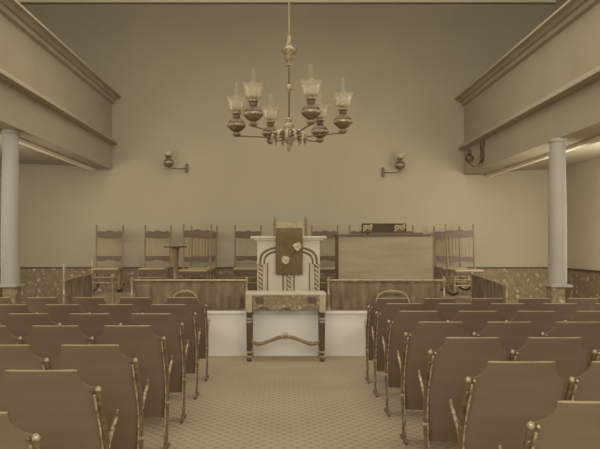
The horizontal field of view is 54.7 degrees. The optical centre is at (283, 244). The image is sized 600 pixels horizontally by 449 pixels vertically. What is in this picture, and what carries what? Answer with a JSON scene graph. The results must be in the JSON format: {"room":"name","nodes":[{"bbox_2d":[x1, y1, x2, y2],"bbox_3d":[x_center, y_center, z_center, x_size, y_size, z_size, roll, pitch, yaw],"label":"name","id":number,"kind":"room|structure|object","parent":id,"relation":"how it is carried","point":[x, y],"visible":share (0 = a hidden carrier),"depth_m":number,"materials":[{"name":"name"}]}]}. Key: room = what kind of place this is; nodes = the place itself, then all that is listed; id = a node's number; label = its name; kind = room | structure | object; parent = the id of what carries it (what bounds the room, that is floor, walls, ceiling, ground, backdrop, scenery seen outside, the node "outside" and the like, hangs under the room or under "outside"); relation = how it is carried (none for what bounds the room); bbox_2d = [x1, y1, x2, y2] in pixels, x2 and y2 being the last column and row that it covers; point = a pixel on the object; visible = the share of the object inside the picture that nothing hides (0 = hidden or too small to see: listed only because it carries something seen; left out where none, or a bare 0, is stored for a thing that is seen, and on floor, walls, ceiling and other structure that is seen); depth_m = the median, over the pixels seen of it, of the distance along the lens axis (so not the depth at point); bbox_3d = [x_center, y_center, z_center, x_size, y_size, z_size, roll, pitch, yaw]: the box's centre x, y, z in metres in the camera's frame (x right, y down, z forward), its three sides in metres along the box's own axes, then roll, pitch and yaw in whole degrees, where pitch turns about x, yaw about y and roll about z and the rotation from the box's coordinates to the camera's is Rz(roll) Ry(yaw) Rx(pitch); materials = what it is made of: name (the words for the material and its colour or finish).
{"room":"house of worship","nodes":[
{"label":"house of worship","id":0,"kind":"room"},
{"bbox_2d":[0,160,1,267],"bbox_3d":[-5.470,-1.740,3.800,0.100,6.620,15.600,0,0,0],"label":"wall","id":1,"kind":"structure","parent":0,"point":[0,160],"depth_m":11.09,"materials":[{"name":"paint"}]},
{"bbox_2d":[0,270,2,296],"bbox_3d":[-5.414,0.970,3.785,0.012,1.000,15.570,0,0,0],"label":"trim","id":2,"kind":"structure","parent":1,"relation":"attached to","point":[1,288],"depth_m":11.06,"materials":[{"name":"paper"}]},
{"bbox_2d":[0,0,120,171],"bbox_3d":[-4.334,-2.217,4.798,2.168,1.525,13.597,0,0,0],"label":"gallery","id":3,"kind":"object","parent":1,"relation":"attached to","point":[60,107],"visible":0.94,"depth_m":8.62,"materials":[{"name":"beige paint"}]},
{"bbox_2d":[19,4,554,266],"bbox_3d":[0.000,-1.740,11.650,11.040,6.620,0.100,0,0,0],"label":"wall","id":4,"kind":"structure","parent":0,"point":[173,68],"depth_m":11.60,"materials":[{"name":"paint"}]},
{"bbox_2d":[163,151,187,172],"bbox_3d":[-2.138,-1.762,11.464,0.490,0.650,0.205,0,0,-10],"label":"wall lamp","id":5,"kind":"object","parent":4,"relation":"attached to","point":[168,162],"visible":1,"depth_m":11.39,"materials":[{"name":"brown metal"}]},
{"bbox_2d":[20,269,547,303],"bbox_3d":[0.000,0.970,11.594,10.840,1.000,0.012,0,0,0],"label":"wainscoting","id":6,"kind":"structure","parent":4,"relation":"attached to","point":[522,283],"depth_m":11.59,"materials":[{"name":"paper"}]},
{"bbox_2d":[20,267,547,268],"bbox_3d":[0.000,0.455,11.585,10.840,0.030,0.030,0,0,0],"label":"trim","id":7,"kind":"structure","parent":4,"relation":"attached to","point":[20,267],"depth_m":11.57,"materials":[{"name":"brown wood"}]},
{"bbox_2d":[17,0,555,2],"bbox_3d":[0.000,-4.895,11.580,10.840,0.110,0.040,0,0,0],"label":"trim","id":8,"kind":"structure","parent":4,"relation":"attached to","point":[20,1],"depth_m":11.56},
{"bbox_2d":[21,3,554,3],"bbox_3d":[0.000,-4.827,11.594,10.840,0.025,0.012,0,0,0],"label":"trim","id":9,"kind":"structure","parent":4,"relation":"attached to","point":[21,3],"depth_m":11.59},
{"bbox_2d":[382,153,404,176],"bbox_3d":[2.162,-1.698,11.463,0.462,0.680,0.205,0,0,10],"label":"wall lamp","id":10,"kind":"object","parent":4,"relation":"attached to","point":[399,164],"visible":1,"depth_m":11.39,"materials":[{"name":"brown metal"}]},
{"bbox_2d":[143,356,457,448],"bbox_3d":[0.000,1.520,3.800,10.840,0.100,15.600,0,0,0],"label":"floor","id":11,"kind":"structure","parent":0,"point":[263,402],"depth_m":5.15,"materials":[{"name":"carpet"}]},
{"bbox_2d":[0,297,13,303],"bbox_3d":[-3.101,1.016,6.419,0.503,0.907,0.355,0,0,0],"label":"seat","id":12,"kind":"object","parent":11,"relation":"on","point":[3,300],"visible":0.08,"depth_m":6.26,"materials":[{"name":"brown wood"}]},
{"bbox_2d":[0,325,22,344],"bbox_3d":[-2.090,1.016,4.231,0.503,0.907,0.355,0,0,0],"label":"seat","id":13,"kind":"object","parent":11,"relation":"on","point":[6,338],"visible":0.23,"depth_m":4.09,"materials":[{"name":"brown wood"}]},
{"bbox_2d":[0,129,25,303],"bbox_3d":[-3.607,-0.018,7.650,0.280,2.977,0.280,0,0,0],"label":"column","id":14,"kind":"structure","parent":11,"relation":"on","point":[10,193],"depth_m":7.56,"materials":[{"name":"white painted wood"}]},
{"bbox_2d":[0,304,36,324],"bbox_3d":[-2.595,1.016,5.684,0.503,0.907,0.355,0,0,0],"label":"seat","id":15,"kind":"object","parent":11,"relation":"on","point":[5,309],"visible":0.1,"depth_m":5.53,"materials":[{"name":"brown wood"}]},
{"bbox_2d":[0,411,41,448],"bbox_3d":[-1.079,1.016,2.127,0.503,0.907,0.355,0,0,0],"label":"seat","id":16,"kind":"object","parent":11,"relation":"on","point":[11,436],"visible":1,"depth_m":1.99,"materials":[{"name":"brown wood"}]},
{"bbox_2d":[0,344,50,385],"bbox_3d":[-1.584,1.016,3.450,0.503,0.907,0.355,0,0,0],"label":"seat","id":17,"kind":"object","parent":11,"relation":"on","point":[21,356],"visible":0.34,"depth_m":3.31,"materials":[{"name":"brown wood"}]},
{"bbox_2d":[2,313,61,343],"bbox_3d":[-2.090,1.016,4.948,0.503,0.907,0.355,0,0,0],"label":"seat","id":18,"kind":"object","parent":11,"relation":"on","point":[18,324],"visible":0.22,"depth_m":4.80,"materials":[{"name":"brown wood"}]},
{"bbox_2d":[25,297,59,312],"bbox_3d":[-2.595,1.016,6.419,0.503,0.907,0.355,0,0,0],"label":"seat","id":19,"kind":"object","parent":11,"relation":"on","point":[34,304],"visible":0.18,"depth_m":6.26,"materials":[{"name":"brown wood"}]},
{"bbox_2d":[0,369,118,448],"bbox_3d":[-1.079,1.016,2.789,0.503,0.907,0.355,0,0,0],"label":"seat","id":20,"kind":"object","parent":11,"relation":"on","point":[67,412],"visible":0.92,"depth_m":2.68,"materials":[{"name":"brown wood"}]},
{"bbox_2d":[25,325,94,369],"bbox_3d":[-1.584,1.016,4.231,0.503,0.907,0.355,0,0,0],"label":"seat","id":21,"kind":"object","parent":11,"relation":"on","point":[45,341],"visible":0.29,"depth_m":4.09,"materials":[{"name":"brown wood"}]},
{"bbox_2d":[42,304,89,324],"bbox_3d":[-2.090,1.016,5.684,0.503,0.907,0.355,0,0,0],"label":"seat","id":22,"kind":"object","parent":11,"relation":"on","point":[58,313],"visible":0.16,"depth_m":5.53,"materials":[{"name":"brown wood"}]},
{"bbox_2d":[72,297,106,312],"bbox_3d":[-2.090,1.016,6.419,0.503,0.907,0.355,0,0,0],"label":"seat","id":23,"kind":"object","parent":11,"relation":"on","point":[87,304],"visible":0.16,"depth_m":6.26,"materials":[{"name":"brown wood"}]},
{"bbox_2d":[63,313,122,344],"bbox_3d":[-1.584,1.016,4.948,0.503,0.907,0.355,0,0,0],"label":"seat","id":24,"kind":"object","parent":11,"relation":"on","point":[90,324],"visible":0.18,"depth_m":4.80,"materials":[{"name":"brown wood"}]},
{"bbox_2d":[52,344,148,448],"bbox_3d":[-1.079,1.016,3.450,0.503,0.907,0.355,0,0,0],"label":"seat","id":25,"kind":"object","parent":11,"relation":"on","point":[107,367],"visible":0.66,"depth_m":3.35,"materials":[{"name":"brown wood"}]},
{"bbox_2d":[95,304,142,324],"bbox_3d":[-1.584,1.016,5.684,0.503,0.907,0.355,0,0,0],"label":"seat","id":26,"kind":"object","parent":11,"relation":"on","point":[119,313],"visible":0.13,"depth_m":5.53,"materials":[{"name":"brown wood"}]},
{"bbox_2d":[96,325,172,448],"bbox_3d":[-1.079,1.016,4.231,0.503,0.907,0.355,0,0,0],"label":"seat","id":27,"kind":"object","parent":11,"relation":"on","point":[140,342],"visible":0.63,"depth_m":4.14,"materials":[{"name":"brown wood"}]},
{"bbox_2d":[119,297,152,312],"bbox_3d":[-1.584,1.016,6.419,0.503,0.907,0.355,0,0,0],"label":"seat","id":28,"kind":"object","parent":11,"relation":"on","point":[140,304],"visible":0.12,"depth_m":6.26,"materials":[{"name":"brown wood"}]},
{"bbox_2d":[124,313,188,422],"bbox_3d":[-1.079,1.016,4.948,0.503,0.907,0.355,0,0,0],"label":"seat","id":29,"kind":"object","parent":11,"relation":"on","point":[162,324],"visible":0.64,"depth_m":4.86,"materials":[{"name":"brown wood"}]},
{"bbox_2d":[148,304,200,399],"bbox_3d":[-1.079,1.016,5.684,0.503,0.907,0.355,0,0,0],"label":"seat","id":30,"kind":"object","parent":11,"relation":"on","point":[179,313],"visible":0.48,"depth_m":5.59,"materials":[{"name":"brown wood"}]},
{"bbox_2d":[173,290,198,301],"bbox_3d":[-1.297,1.030,7.395,0.366,0.885,0.470,0,0,0],"label":"chair","id":31,"kind":"object","parent":11,"relation":"on","point":[180,291],"visible":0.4,"depth_m":7.60,"materials":[{"name":"brown wood"}]},
{"bbox_2d":[165,297,209,380],"bbox_3d":[-1.079,1.016,6.419,0.503,0.907,0.355,0,0,0],"label":"seat","id":32,"kind":"object","parent":11,"relation":"on","point":[192,304],"visible":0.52,"depth_m":6.33,"materials":[{"name":"brown wood"}]},
{"bbox_2d":[94,289,471,355],"bbox_3d":[0.000,1.169,9.617,6.540,0.601,3.938,0,0,0],"label":"platform","id":33,"kind":"object","parent":11,"relation":"on","point":[345,335],"visible":0.15,"depth_m":7.68,"materials":[{"name":"white painted wood"},{"name":"floral carpet"}]},
{"bbox_2d":[62,260,93,303],"bbox_3d":[-3.034,0.555,8.610,0.068,0.630,1.860,0,0,-7],"label":"brass rail","id":34,"kind":"object","parent":33,"relation":"on","point":[64,280],"visible":0.88,"depth_m":7.94,"materials":[{"name":"gold metal"}]},
{"bbox_2d":[65,275,91,303],"bbox_3d":[-3.032,0.671,8.610,0.069,0.374,1.692,0,0,-7],"label":"curtain","id":35,"kind":"object","parent":34,"relation":"hanging from","point":[82,286],"visible":0.8,"depth_m":8.53,"materials":[{"name":"fabric"}]},
{"bbox_2d":[93,225,124,291],"bbox_3d":[-3.293,0.241,10.828,0.534,1.253,0.962,0,0,-8],"label":"rocking chair","id":36,"kind":"object","parent":33,"relation":"on","point":[109,234],"visible":0.91,"depth_m":11.02,"materials":[{"name":"brown wood"}]},
{"bbox_2d":[110,274,115,303],"bbox_3d":[-2.314,0.630,7.850,0.090,0.480,0.090,0,0,0],"label":"newel post","id":37,"kind":"object","parent":33,"relation":"on","point":[112,276],"visible":0.83,"depth_m":7.83,"materials":[{"name":"brown wood"}]},
{"bbox_2d":[135,225,171,289],"bbox_3d":[-2.410,0.241,10.826,0.534,1.253,0.962,0,0,0],"label":"rocking chair","id":38,"kind":"object","parent":33,"relation":"on","point":[157,234],"visible":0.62,"depth_m":11.02,"materials":[{"name":"brown wood"}]},
{"bbox_2d":[164,246,186,281],"bbox_3d":[-1.740,0.441,9.331,0.438,0.849,0.438,0,0,0],"label":"pedestal stand","id":39,"kind":"object","parent":33,"relation":"on","point":[175,249],"visible":0.57,"depth_m":9.26,"materials":[{"name":"brown wood"}]},
{"bbox_2d":[130,277,247,310],"bbox_3d":[-1.261,0.647,7.720,1.592,0.445,0.068,0,0,0],"label":"brass rail","id":40,"kind":"object","parent":33,"relation":"on","point":[132,280],"visible":0.76,"depth_m":7.71,"materials":[{"name":"gold metal"}]},
{"bbox_2d":[135,281,244,308],"bbox_3d":[-1.261,0.671,7.788,1.464,0.374,0.061,0,0,0],"label":"curtain","id":41,"kind":"object","parent":40,"relation":"hanging from","point":[221,294],"visible":0.74,"depth_m":7.79,"materials":[{"name":"fabric"}]},
{"bbox_2d":[178,223,211,281],"bbox_3d":[-1.545,0.241,10.076,0.534,1.253,0.962,0,0,0],"label":"rocking chair","id":42,"kind":"object","parent":33,"relation":"on","point":[197,233],"visible":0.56,"depth_m":10.28,"materials":[{"name":"brown wood"}]},
{"bbox_2d":[186,225,217,281],"bbox_3d":[-1.560,0.241,11.056,0.534,1.253,0.962,0,0,0],"label":"rocking chair","id":43,"kind":"object","parent":33,"relation":"on","point":[214,234],"visible":0.41,"depth_m":11.25,"materials":[{"name":"brown wood"}]},
{"bbox_2d":[232,225,261,282],"bbox_3d":[-0.686,0.241,10.826,0.534,1.253,0.962,0,0,0],"label":"rocking chair","id":44,"kind":"object","parent":33,"relation":"on","point":[247,234],"visible":0.66,"depth_m":11.02,"materials":[{"name":"brown wood"}]},
{"bbox_2d":[250,236,326,308],"bbox_3d":[0.061,0.320,8.099,1.030,1.099,0.562,0,0,0],"label":"pulpit","id":45,"kind":"object","parent":33,"relation":"on","point":[267,279],"visible":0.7,"depth_m":7.88,"materials":[{"name":"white wood"}]},
{"bbox_2d":[276,228,302,274],"bbox_3d":[0.069,0.080,7.976,0.363,0.637,0.409,0,0,0],"label":"banner","id":46,"kind":"object","parent":45,"relation":"on","point":[289,241],"visible":1,"depth_m":7.79,"materials":[{"name":"fabric"}]},
{"bbox_2d":[273,217,307,235],"bbox_3d":[0.102,0.205,9.119,0.560,1.330,0.518,0,0,0],"label":"chair","id":47,"kind":"object","parent":33,"relation":"on","point":[287,224],"visible":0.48,"depth_m":9.34,"materials":[{"name":"brown wood"}]},
{"bbox_2d":[311,225,338,282],"bbox_3d":[0.781,0.241,10.826,0.534,1.253,0.962,0,0,0],"label":"rocking chair","id":48,"kind":"object","parent":33,"relation":"on","point":[327,234],"visible":0.34,"depth_m":11.05,"materials":[{"name":"brown wood"}]},
{"bbox_2d":[349,225,364,233],"bbox_3d":[1.505,0.241,10.826,0.534,1.253,0.962,0,0,0],"label":"rocking chair","id":49,"kind":"object","parent":33,"relation":"on","point":[350,232],"visible":0.12,"depth_m":11.08,"materials":[{"name":"brown wood"}]},
{"bbox_2d":[334,223,433,281],"bbox_3d":[1.470,0.278,8.725,1.405,1.185,0.710,0,0,0],"label":"piano","id":50,"kind":"object","parent":33,"relation":"on","point":[385,250],"visible":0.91,"depth_m":8.40,"materials":[{"name":"brown wood"}]},
{"bbox_2d":[326,277,445,310],"bbox_3d":[1.361,0.647,7.720,1.605,0.445,0.068,0,0,0],"label":"brass rail","id":51,"kind":"object","parent":33,"relation":"on","point":[443,280],"visible":0.85,"depth_m":7.71,"materials":[{"name":"gold metal"}]},
{"bbox_2d":[330,281,439,308],"bbox_3d":[1.361,0.671,7.788,1.477,0.374,0.062,0,0,0],"label":"curtain","id":52,"kind":"object","parent":51,"relation":"hanging from","point":[350,294],"visible":0.72,"depth_m":7.79,"materials":[{"name":"fabric"}]},
{"bbox_2d":[433,226,469,290],"bbox_3d":[3.194,0.241,11.106,0.534,1.253,0.962,0,0,0],"label":"rocking chair","id":53,"kind":"object","parent":33,"relation":"on","point":[437,234],"visible":0.58,"depth_m":11.30,"materials":[{"name":"brown wood"}]},
{"bbox_2d":[445,223,483,295],"bbox_3d":[3.134,0.241,10.076,0.534,1.253,0.962,0,0,0],"label":"rocking chair","id":54,"kind":"object","parent":33,"relation":"on","point":[459,233],"visible":0.86,"depth_m":10.27,"materials":[{"name":"brown wood"}]},
{"bbox_2d":[469,271,507,302],"bbox_3d":[3.001,0.647,8.560,0.068,0.445,1.750,0,0,3],"label":"brass rail","id":55,"kind":"object","parent":33,"relation":"on","point":[471,273],"visible":0.88,"depth_m":8.19,"materials":[{"name":"gold metal"}]},
{"bbox_2d":[471,275,504,302],"bbox_3d":[3.002,0.671,8.560,0.062,0.373,1.582,0,0,3],"label":"curtain","id":56,"kind":"object","parent":55,"relation":"hanging from","point":[481,288],"visible":0.71,"depth_m":8.61,"materials":[{"name":"fabric"}]},
{"bbox_2d":[245,291,325,361],"bbox_3d":[0.021,1.034,7.465,1.020,0.872,0.350,0,0,0],"label":"table","id":57,"kind":"object","parent":11,"relation":"on","point":[274,300],"visible":1,"depth_m":7.32,"materials":[{"name":"brown wood"}]},
{"bbox_2d":[364,298,407,383],"bbox_3d":[1.134,1.016,6.327,0.503,0.907,0.355,0,0,0],"label":"seat","id":58,"kind":"object","parent":11,"relation":"on","point":[380,304],"visible":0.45,"depth_m":6.24,"materials":[{"name":"brown wood"}]},
{"bbox_2d":[375,290,409,302],"bbox_3d":[1.421,1.030,7.395,0.456,0.885,0.470,0,0,0],"label":"chair","id":59,"kind":"object","parent":11,"relation":"on","point":[386,291],"visible":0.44,"depth_m":7.60,"materials":[{"name":"brown wood"}]},
{"bbox_2d":[371,303,421,396],"bbox_3d":[1.134,1.016,5.775,0.503,0.907,0.355,0,0,0],"label":"seat","id":60,"kind":"object","parent":11,"relation":"on","point":[391,311],"visible":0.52,"depth_m":5.69,"materials":[{"name":"brown wood"}]},
{"bbox_2d":[382,311,443,416],"bbox_3d":[1.134,1.016,5.132,0.503,0.907,0.355,0,0,0],"label":"seat","id":61,"kind":"object","parent":11,"relation":"on","point":[406,321],"visible":0.53,"depth_m":5.04,"materials":[{"name":"brown wood"}]},
{"bbox_2d":[397,322,470,444],"bbox_3d":[1.134,1.016,4.434,0.503,0.907,0.355,0,0,0],"label":"seat","id":62,"kind":"object","parent":11,"relation":"on","point":[427,336],"visible":0.62,"depth_m":4.35,"materials":[{"name":"brown wood"}]},
{"bbox_2d":[420,298,455,310],"bbox_3d":[1.639,1.016,6.327,0.503,0.907,0.355,0,0,0],"label":"seat","id":63,"kind":"object","parent":11,"relation":"on","point":[429,304],"visible":0.12,"depth_m":6.17,"materials":[{"name":"brown wood"}]},
{"bbox_2d":[435,303,473,321],"bbox_3d":[1.639,1.016,5.775,0.503,0.907,0.355,0,0,0],"label":"seat","id":64,"kind":"object","parent":11,"relation":"on","point":[446,311],"visible":0.12,"depth_m":5.62,"materials":[{"name":"brown wood"}]},
{"bbox_2d":[418,337,507,448],"bbox_3d":[1.134,1.016,3.717,0.503,0.907,0.355,0,0,0],"label":"seat","id":65,"kind":"object","parent":11,"relation":"on","point":[458,358],"visible":0.73,"depth_m":3.63,"materials":[{"name":"brown wood"}]},
{"bbox_2d":[446,311,502,336],"bbox_3d":[1.639,1.016,5.132,0.503,0.907,0.355,0,0,0],"label":"seat","id":66,"kind":"object","parent":11,"relation":"on","point":[473,321],"visible":0.2,"depth_m":4.99,"materials":[{"name":"brown wood"}]},
{"bbox_2d":[471,298,502,310],"bbox_3d":[2.145,1.016,6.327,0.503,0.907,0.355,0,0,0],"label":"seat","id":67,"kind":"object","parent":11,"relation":"on","point":[478,304],"visible":0.12,"depth_m":6.17,"materials":[{"name":"brown wood"}]},
{"bbox_2d":[472,322,538,360],"bbox_3d":[1.639,1.016,4.434,0.503,0.907,0.355,0,0,0],"label":"seat","id":68,"kind":"object","parent":11,"relation":"on","point":[512,335],"visible":0.22,"depth_m":4.29,"materials":[{"name":"brown wood"}]},
{"bbox_2d":[487,303,525,321],"bbox_3d":[2.145,1.016,5.775,0.503,0.907,0.355,0,0,0],"label":"seat","id":69,"kind":"object","parent":11,"relation":"on","point":[505,311],"visible":0.15,"depth_m":5.62,"materials":[{"name":"brown wood"}]},
{"bbox_2d":[449,361,564,448],"bbox_3d":[1.134,1.016,2.982,0.503,0.907,0.355,0,0,0],"label":"seat","id":70,"kind":"object","parent":11,"relation":"on","point":[498,403],"visible":0.91,"depth_m":2.88,"materials":[{"name":"brown wood"}]},
{"bbox_2d":[505,311,561,336],"bbox_3d":[2.145,1.016,5.132,0.503,0.907,0.355,0,0,0],"label":"seat","id":71,"kind":"object","parent":11,"relation":"on","point":[542,321],"visible":0.17,"depth_m":4.99,"materials":[{"name":"brown wood"}]},
{"bbox_2d":[518,298,550,310],"bbox_3d":[2.651,1.016,6.327,0.503,0.907,0.355,0,0,0],"label":"seat","id":72,"kind":"object","parent":11,"relation":"on","point":[531,304],"visible":0.1,"depth_m":6.17,"materials":[{"name":"brown wood"}]},
{"bbox_2d":[498,401,599,448],"bbox_3d":[1.134,1.016,2.265,0.503,0.907,0.355,0,0,0],"label":"seat","id":73,"kind":"object","parent":11,"relation":"on","point":[571,424],"visible":1,"depth_m":2.13,"materials":[{"name":"brown wood"}]},
{"bbox_2d":[509,337,588,400],"bbox_3d":[1.639,1.016,3.717,0.503,0.907,0.355,0,0,0],"label":"seat","id":74,"kind":"object","parent":11,"relation":"on","point":[569,355],"visible":0.34,"depth_m":3.58,"materials":[{"name":"brown wood"}]},
{"bbox_2d":[542,138,572,302],"bbox_3d":[3.605,0.036,7.650,0.280,2.867,0.280,0,0,0],"label":"column","id":75,"kind":"structure","parent":11,"relation":"on","point":[557,200],"depth_m":7.56,"materials":[{"name":"paint"}]},
{"bbox_2d":[538,303,577,321],"bbox_3d":[2.651,1.016,5.775,0.503,0.907,0.355,0,0,0],"label":"seat","id":76,"kind":"object","parent":11,"relation":"on","point":[564,311],"visible":0.13,"depth_m":5.62,"materials":[{"name":"brown wood"}]},
{"bbox_2d":[540,322,599,370],"bbox_3d":[2.145,1.016,4.434,0.503,0.907,0.355,0,0,0],"label":"seat","id":77,"kind":"object","parent":11,"relation":"on","point":[589,332],"visible":0.27,"depth_m":4.29,"materials":[{"name":"brown wood"}]},
{"bbox_2d":[563,311,599,321],"bbox_3d":[2.651,1.016,5.132,0.503,0.907,0.355,0,0,0],"label":"seat","id":78,"kind":"object","parent":11,"relation":"on","point":[580,316],"visible":0.14,"depth_m":4.98,"materials":[{"name":"brown wood"}]},
{"bbox_2d":[565,298,597,310],"bbox_3d":[3.156,1.016,6.327,0.503,0.907,0.355,0,0,0],"label":"seat","id":79,"kind":"object","parent":11,"relation":"on","point":[583,304],"visible":0.14,"depth_m":6.17,"materials":[{"name":"brown wood"}]},
{"bbox_2d":[564,361,599,400],"bbox_3d":[1.639,1.016,2.982,0.503,0.907,0.355,0,0,0],"label":"seat","id":80,"kind":"object","parent":11,"relation":"on","point":[584,387],"visible":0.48,"depth_m":2.85,"materials":[{"name":"brown wood"}]},
{"bbox_2d":[588,349,599,367],"bbox_3d":[2.145,1.016,3.717,0.503,0.907,0.355,0,0,0],"label":"seat","id":81,"kind":"object","parent":11,"relation":"on","point":[595,356],"visible":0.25,"depth_m":3.58,"materials":[{"name":"brown metal"}]},
{"bbox_2d":[590,303,599,310],"bbox_3d":[3.156,1.016,5.775,0.503,0.907,0.355,0,0,0],"label":"seat","id":82,"kind":"object","parent":11,"relation":"on","point":[596,307],"visible":0.05,"depth_m":5.62,"materials":[{"name":"brown wood"}]},
{"bbox_2d":[555,0,599,270],"bbox_3d":[5.470,-1.740,3.800,0.100,6.620,15.600,0,0,0],"label":"wall","id":83,"kind":"structure","parent":0,"point":[582,178],"depth_m":10.50,"materials":[{"name":"paint"}]},
{"bbox_2d":[455,0,599,177],"bbox_3d":[4.414,-2.143,4.798,2.008,1.595,13.597,0,0,0],"label":"gallery","id":84,"kind":"object","parent":83,"relation":"attached to","point":[547,86],"visible":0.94,"depth_m":8.27,"materials":[{"name":"beige paint"}]},
{"bbox_2d":[465,141,483,166],"bbox_3d":[3.447,-1.645,10.500,0.355,0.456,0.219,0,0,0],"label":"lamp","id":85,"kind":"object","parent":84,"relation":"attached to","point":[469,158],"visible":1,"depth_m":10.47,"materials":[{"name":"brown metal"}]},
{"bbox_2d":[565,270,599,302],"bbox_3d":[5.414,0.970,3.785,0.012,1.000,15.570,0,0,0],"label":"trim","id":86,"kind":"structure","parent":83,"relation":"attached to","point":[586,284],"depth_m":10.47,"materials":[{"name":"paper"}]},
{"bbox_2d":[567,268,599,272],"bbox_3d":[5.405,0.455,3.785,0.030,0.030,15.570,0,0,0],"label":"trim","id":87,"kind":"structure","parent":83,"relation":"attached to","point":[567,268],"depth_m":10.44,"materials":[{"name":"brown wood"}]},
{"bbox_3d":[0.000,-5.000,3.800,10.840,0.100,15.600,0,0,0],"label":"ceiling","id":88,"kind":"structure","parent":0,"visible":0},
{"bbox_2d":[225,0,353,151],"bbox_3d":[0.053,-2.965,6.100,1.355,3.970,1.290,0,0,0],"label":"chandelier","id":89,"kind":"object","parent":88,"relation":"hanging from","point":[253,90],"visible":1,"depth_m":6.03,"materials":[{"name":"gold metal"}]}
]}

